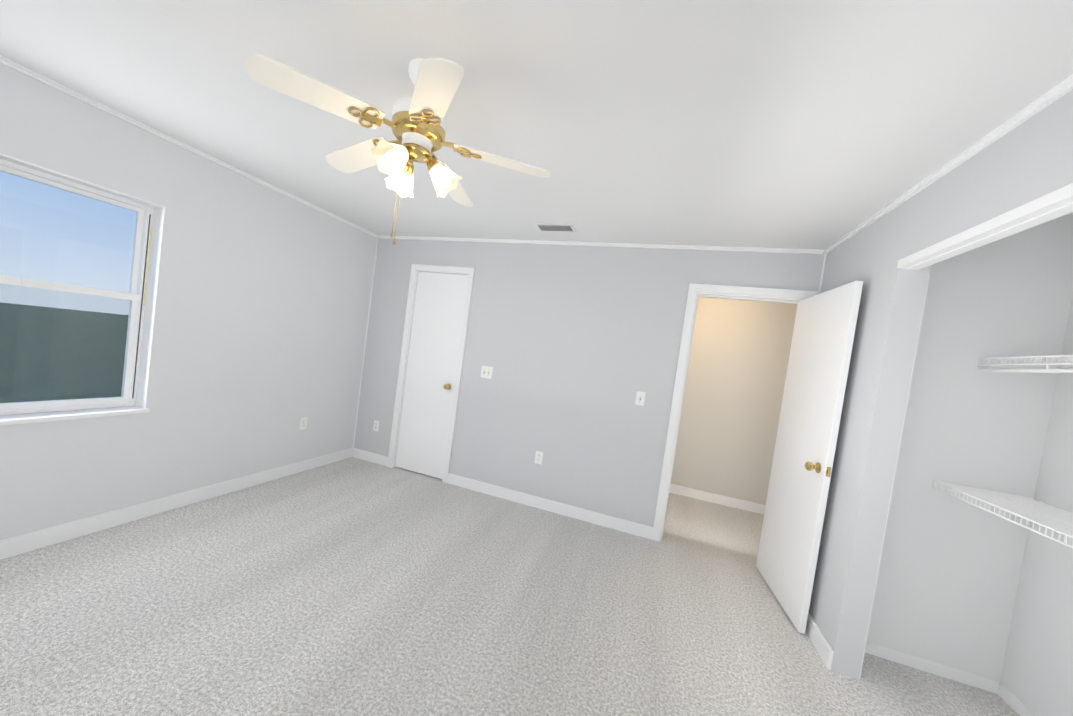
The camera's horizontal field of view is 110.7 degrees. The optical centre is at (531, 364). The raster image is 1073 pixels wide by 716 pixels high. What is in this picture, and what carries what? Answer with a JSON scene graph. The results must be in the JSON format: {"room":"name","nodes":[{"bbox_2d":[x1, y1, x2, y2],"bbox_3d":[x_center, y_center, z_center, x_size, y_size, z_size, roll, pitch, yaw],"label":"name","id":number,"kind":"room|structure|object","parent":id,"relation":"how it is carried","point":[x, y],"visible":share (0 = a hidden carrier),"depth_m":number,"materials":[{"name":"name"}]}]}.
{"room":"empty bedroom","nodes":[
{"label":"empty bedroom","id":0,"kind":"room"},
{"bbox_2d":[0,63,376,539],"bbox_3d":[-2.780,-0.226,1.590,0.200,2.445,5.330,8,2,19],"label":"wall","id":1,"kind":"structure","parent":0,"point":[261,314],"depth_m":2.61,"materials":[{"name":"grey paint"}]},
{"bbox_2d":[0,406,149,425],"bbox_3d":[-2.670,0.284,1.954,0.130,0.024,0.963,8,2,19],"label":"window sill","id":2,"kind":"structure","parent":1,"relation":"attached to","point":[47,416],"depth_m":2.08,"materials":[{"name":"white wood"}]},
{"bbox_2d":[0,153,164,414],"bbox_3d":[-2.624,-0.369,1.944,0.174,1.290,0.939,8,2,19],"label":"window","id":3,"kind":"structure","parent":1,"relation":"in","point":[136,294],"depth_m":2.22,"materials":[{"name":"white plastic"}]},
{"bbox_2d":[0,448,351,559],"bbox_3d":[-2.836,0.950,1.599,0.014,0.100,5.330,8,2,19],"label":"baseboard","id":4,"kind":"structure","parent":1,"relation":"attached to","point":[44,538],"depth_m":2.44,"materials":[{"name":"white wood"}]},
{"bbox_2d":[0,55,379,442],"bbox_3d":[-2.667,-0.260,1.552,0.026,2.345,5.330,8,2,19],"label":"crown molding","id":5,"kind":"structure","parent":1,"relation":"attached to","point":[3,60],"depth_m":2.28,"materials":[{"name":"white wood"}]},
{"bbox_2d":[299,417,307,429],"bbox_3d":[-2.141,0.552,3.483,0.008,0.116,0.072,8,2,19],"label":"electrical outlet","id":6,"kind":"object","parent":1,"relation":"attached to","point":[303,422],"visible":1,"depth_m":3.48,"materials":[{"name":"white plastic"}]},
{"bbox_2d":[0,457,1019,715],"bbox_3d":[1.420,1.569,3.032,7.655,0.100,11.020,8,2,19],"label":"floor","id":7,"kind":"structure","parent":0,"point":[352,587],"depth_m":1.89,"materials":[{"name":"carpet"}]},
{"bbox_2d":[996,684,1035,715],"bbox_3d":[2.050,1.653,0.871,0.008,0.058,2.190,8,2,19],"label":"baseboard","id":8,"kind":"structure","parent":7,"relation":"on","point":[1004,693],"depth_m":1.82,"materials":[{"name":"white wood"}]},
{"bbox_2d":[0,0,1072,249],"bbox_3d":[1.758,-0.952,2.940,7.655,0.100,11.020,8,2,19],"label":"ceiling","id":9,"kind":"structure","parent":0,"point":[804,124],"depth_m":1.48,"materials":[{"name":"paint"}]},
{"bbox_2d":[245,54,549,244],"bbox_3d":[-0.465,-0.797,1.477,1.013,0.691,1.008,8,2,19],"label":"ceiling fan","id":10,"kind":"object","parent":9,"relation":"hanging from","point":[418,124],"visible":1,"depth_m":1.34,"materials":[{"name":"white"}]},
{"bbox_2d":[534,223,575,231],"bbox_3d":[0.192,-1.109,3.010,0.310,0.010,0.170,8,2,19],"label":"ceiling vent","id":11,"kind":"object","parent":9,"relation":"in","point":[544,227],"visible":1,"depth_m":3.00,"materials":[{"name":"silver metal"}]},
{"bbox_2d":[354,238,823,526],"bbox_3d":[0.071,0.086,3.500,4.420,2.445,0.120,8,2,19],"label":"wall","id":12,"kind":"structure","parent":0,"point":[576,348],"depth_m":3.36,"materials":[{"name":"grey paint"}]},
{"bbox_2d":[352,448,387,465],"bbox_3d":[-1.744,1.007,4.035,0.467,0.100,0.014,8,2,19],"label":"baseboard","id":13,"kind":"structure","parent":12,"relation":"attached to","point":[356,453],"depth_m":4.03,"materials":[{"name":"white wood"}]},
{"bbox_2d":[373,420,379,431],"bbox_3d":[-1.683,0.664,4.020,0.072,0.116,0.008,8,2,19],"label":"electrical outlet","id":14,"kind":"object","parent":12,"relation":"attached to","point":[376,426],"visible":1,"depth_m":4.02,"materials":[{"name":"white plastic"}]},
{"bbox_2d":[387,264,474,482],"bbox_3d":[-1.035,0.069,3.836,0.733,2.160,0.092,8,2,19],"label":"door frame","id":15,"kind":"structure","parent":12,"relation":"attached to","point":[415,268],"depth_m":3.83,"materials":[{"name":"white wood"}]},
{"bbox_2d":[395,272,467,478],"bbox_3d":[-1.042,0.097,3.811,0.610,2.082,0.101,8,2,19],"label":"closet door","id":16,"kind":"structure","parent":12,"relation":"in","point":[437,321],"depth_m":3.83,"materials":[{"name":"white wood"}]},
{"bbox_2d":[480,366,492,378],"bbox_3d":[-0.438,0.073,3.599,0.118,0.116,0.019,8,2,19],"label":"light switch","id":17,"kind":"object","parent":12,"relation":"attached to","point":[486,371],"visible":1,"depth_m":3.60,"materials":[{"name":"white plastic"}]},
{"bbox_2d":[534,451,542,464],"bbox_3d":[0.068,0.859,3.427,0.072,0.116,0.008,8,2,19],"label":"electrical outlet","id":18,"kind":"object","parent":12,"relation":"attached to","point":[538,457],"visible":1,"depth_m":3.42,"materials":[{"name":"white plastic"}]},
{"bbox_2d":[447,473,652,539],"bbox_3d":[0.087,1.275,3.414,1.971,0.100,0.014,8,2,19],"label":"baseboard","id":19,"kind":"structure","parent":12,"relation":"attached to","point":[630,527],"depth_m":3.37,"materials":[{"name":"white wood"}]},
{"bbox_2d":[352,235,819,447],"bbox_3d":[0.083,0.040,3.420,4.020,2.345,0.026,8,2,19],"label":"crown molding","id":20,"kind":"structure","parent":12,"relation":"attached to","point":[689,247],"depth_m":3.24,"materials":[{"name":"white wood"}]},
{"bbox_2d":[635,391,645,405],"bbox_3d":[0.920,0.286,3.139,0.072,0.116,0.019,8,2,19],"label":"light switch","id":21,"kind":"object","parent":12,"relation":"attached to","point":[640,398],"visible":1,"depth_m":3.14,"materials":[{"name":"white plastic"}]},
{"bbox_2d":[652,283,817,543],"bbox_3d":[1.581,0.460,2.987,0.879,2.141,0.165,8,2,19],"label":"door frame","id":22,"kind":"structure","parent":12,"relation":"attached to","point":[695,291],"depth_m":3.03,"materials":[{"name":"white wood"}]},
{"bbox_2d":[756,281,862,633],"bbox_3d":[1.771,0.540,2.468,0.126,2.045,0.743,8,2,14],"label":"hall door","id":23,"kind":"structure","parent":22,"relation":"attached to","point":[810,416],"depth_m":2.34,"materials":[{"name":"white wood"}]},
{"bbox_2d":[670,297,797,504],"bbox_3d":[2.703,0.418,4.065,5.820,2.445,0.120,8,2,19],"label":"wall","id":24,"kind":"structure","parent":0,"point":[733,392],"depth_m":4.13,"materials":[{"name":"paint"}]},
{"bbox_2d":[669,484,765,513],"bbox_3d":[1.236,1.390,4.482,2.829,0.100,0.014,8,2,19],"label":"baseboard","id":25,"kind":"structure","parent":24,"relation":"attached to","point":[680,490],"depth_m":4.18,"materials":[{"name":"white wood"}]},
{"bbox_2d":[809,89,1072,678],"bbox_3d":[1.216,0.359,0.235,0.120,2.445,5.330,8,2,19],"label":"wall","id":26,"kind":"structure","parent":0,"point":[1028,160],"depth_m":1.86,"materials":[{"name":"grey paint"}]},
{"bbox_2d":[806,613,833,669],"bbox_3d":[1.695,1.529,2.362,0.014,0.100,0.946,8,2,19],"label":"baseboard","id":27,"kind":"structure","parent":26,"relation":"attached to","point":[822,646],"depth_m":2.03,"materials":[{"name":"white wood"}]},
{"bbox_2d":[818,74,1072,293],"bbox_3d":[1.154,0.300,0.256,0.026,2.345,5.330,8,2,19],"label":"crown molding","id":28,"kind":"structure","parent":26,"relation":"attached to","point":[1038,105],"depth_m":1.46,"materials":[{"name":"white wood"}]},
{"bbox_2d":[897,183,1072,269],"bbox_3d":[1.623,-0.495,1.147,0.081,0.044,1.435,8,2,19],"label":"trim","id":29,"kind":"structure","parent":26,"relation":"attached to","point":[1055,204],"depth_m":1.32,"materials":[{"name":"white wood"}]},
{"bbox_2d":[859,216,1072,715],"bbox_3d":[1.555,0.375,1.049,0.004,2.445,2.430,8,2,19],"label":"wall","id":30,"kind":"structure","parent":0,"point":[961,585],"depth_m":1.32,"materials":[{"name":"white paint"}]},
{"bbox_2d":[865,642,998,692],"bbox_3d":[2.061,1.612,2.019,0.666,0.058,0.008,8,2,19],"label":"baseboard","id":31,"kind":"structure","parent":30,"relation":"attached to","point":[960,676],"depth_m":1.99,"materials":[{"name":"white wood"}]},
{"bbox_2d":[932,480,1072,548],"bbox_3d":[1.982,0.779,0.901,0.396,0.288,2.193,8,2,19],"label":"wire shelf","id":32,"kind":"object","parent":30,"relation":"attached to","point":[1023,502],"visible":1,"depth_m":1.68,"materials":[{"name":"white metal"}]},
{"bbox_2d":[978,354,1072,373],"bbox_3d":[2.130,0.009,0.858,0.300,0.079,2.193,8,2,19],"label":"wire shelf","id":33,"kind":"object","parent":30,"relation":"attached to","point":[1038,364],"visible":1,"depth_m":1.76,"materials":[{"name":"white metal"}]},
{"label":"outside","id":34,"kind":"structure","parent":0,"visible":0},
{"bbox_2d":[0,302,128,402],"bbox_3d":[-17.094,0.418,47.200,180.000,0.150,160.000,8,2,19],"label":"ground","id":35,"kind":"structure","parent":34,"point":[84,360],"depth_m":24.89,"materials":[{"name":"green plant"}]}
]}

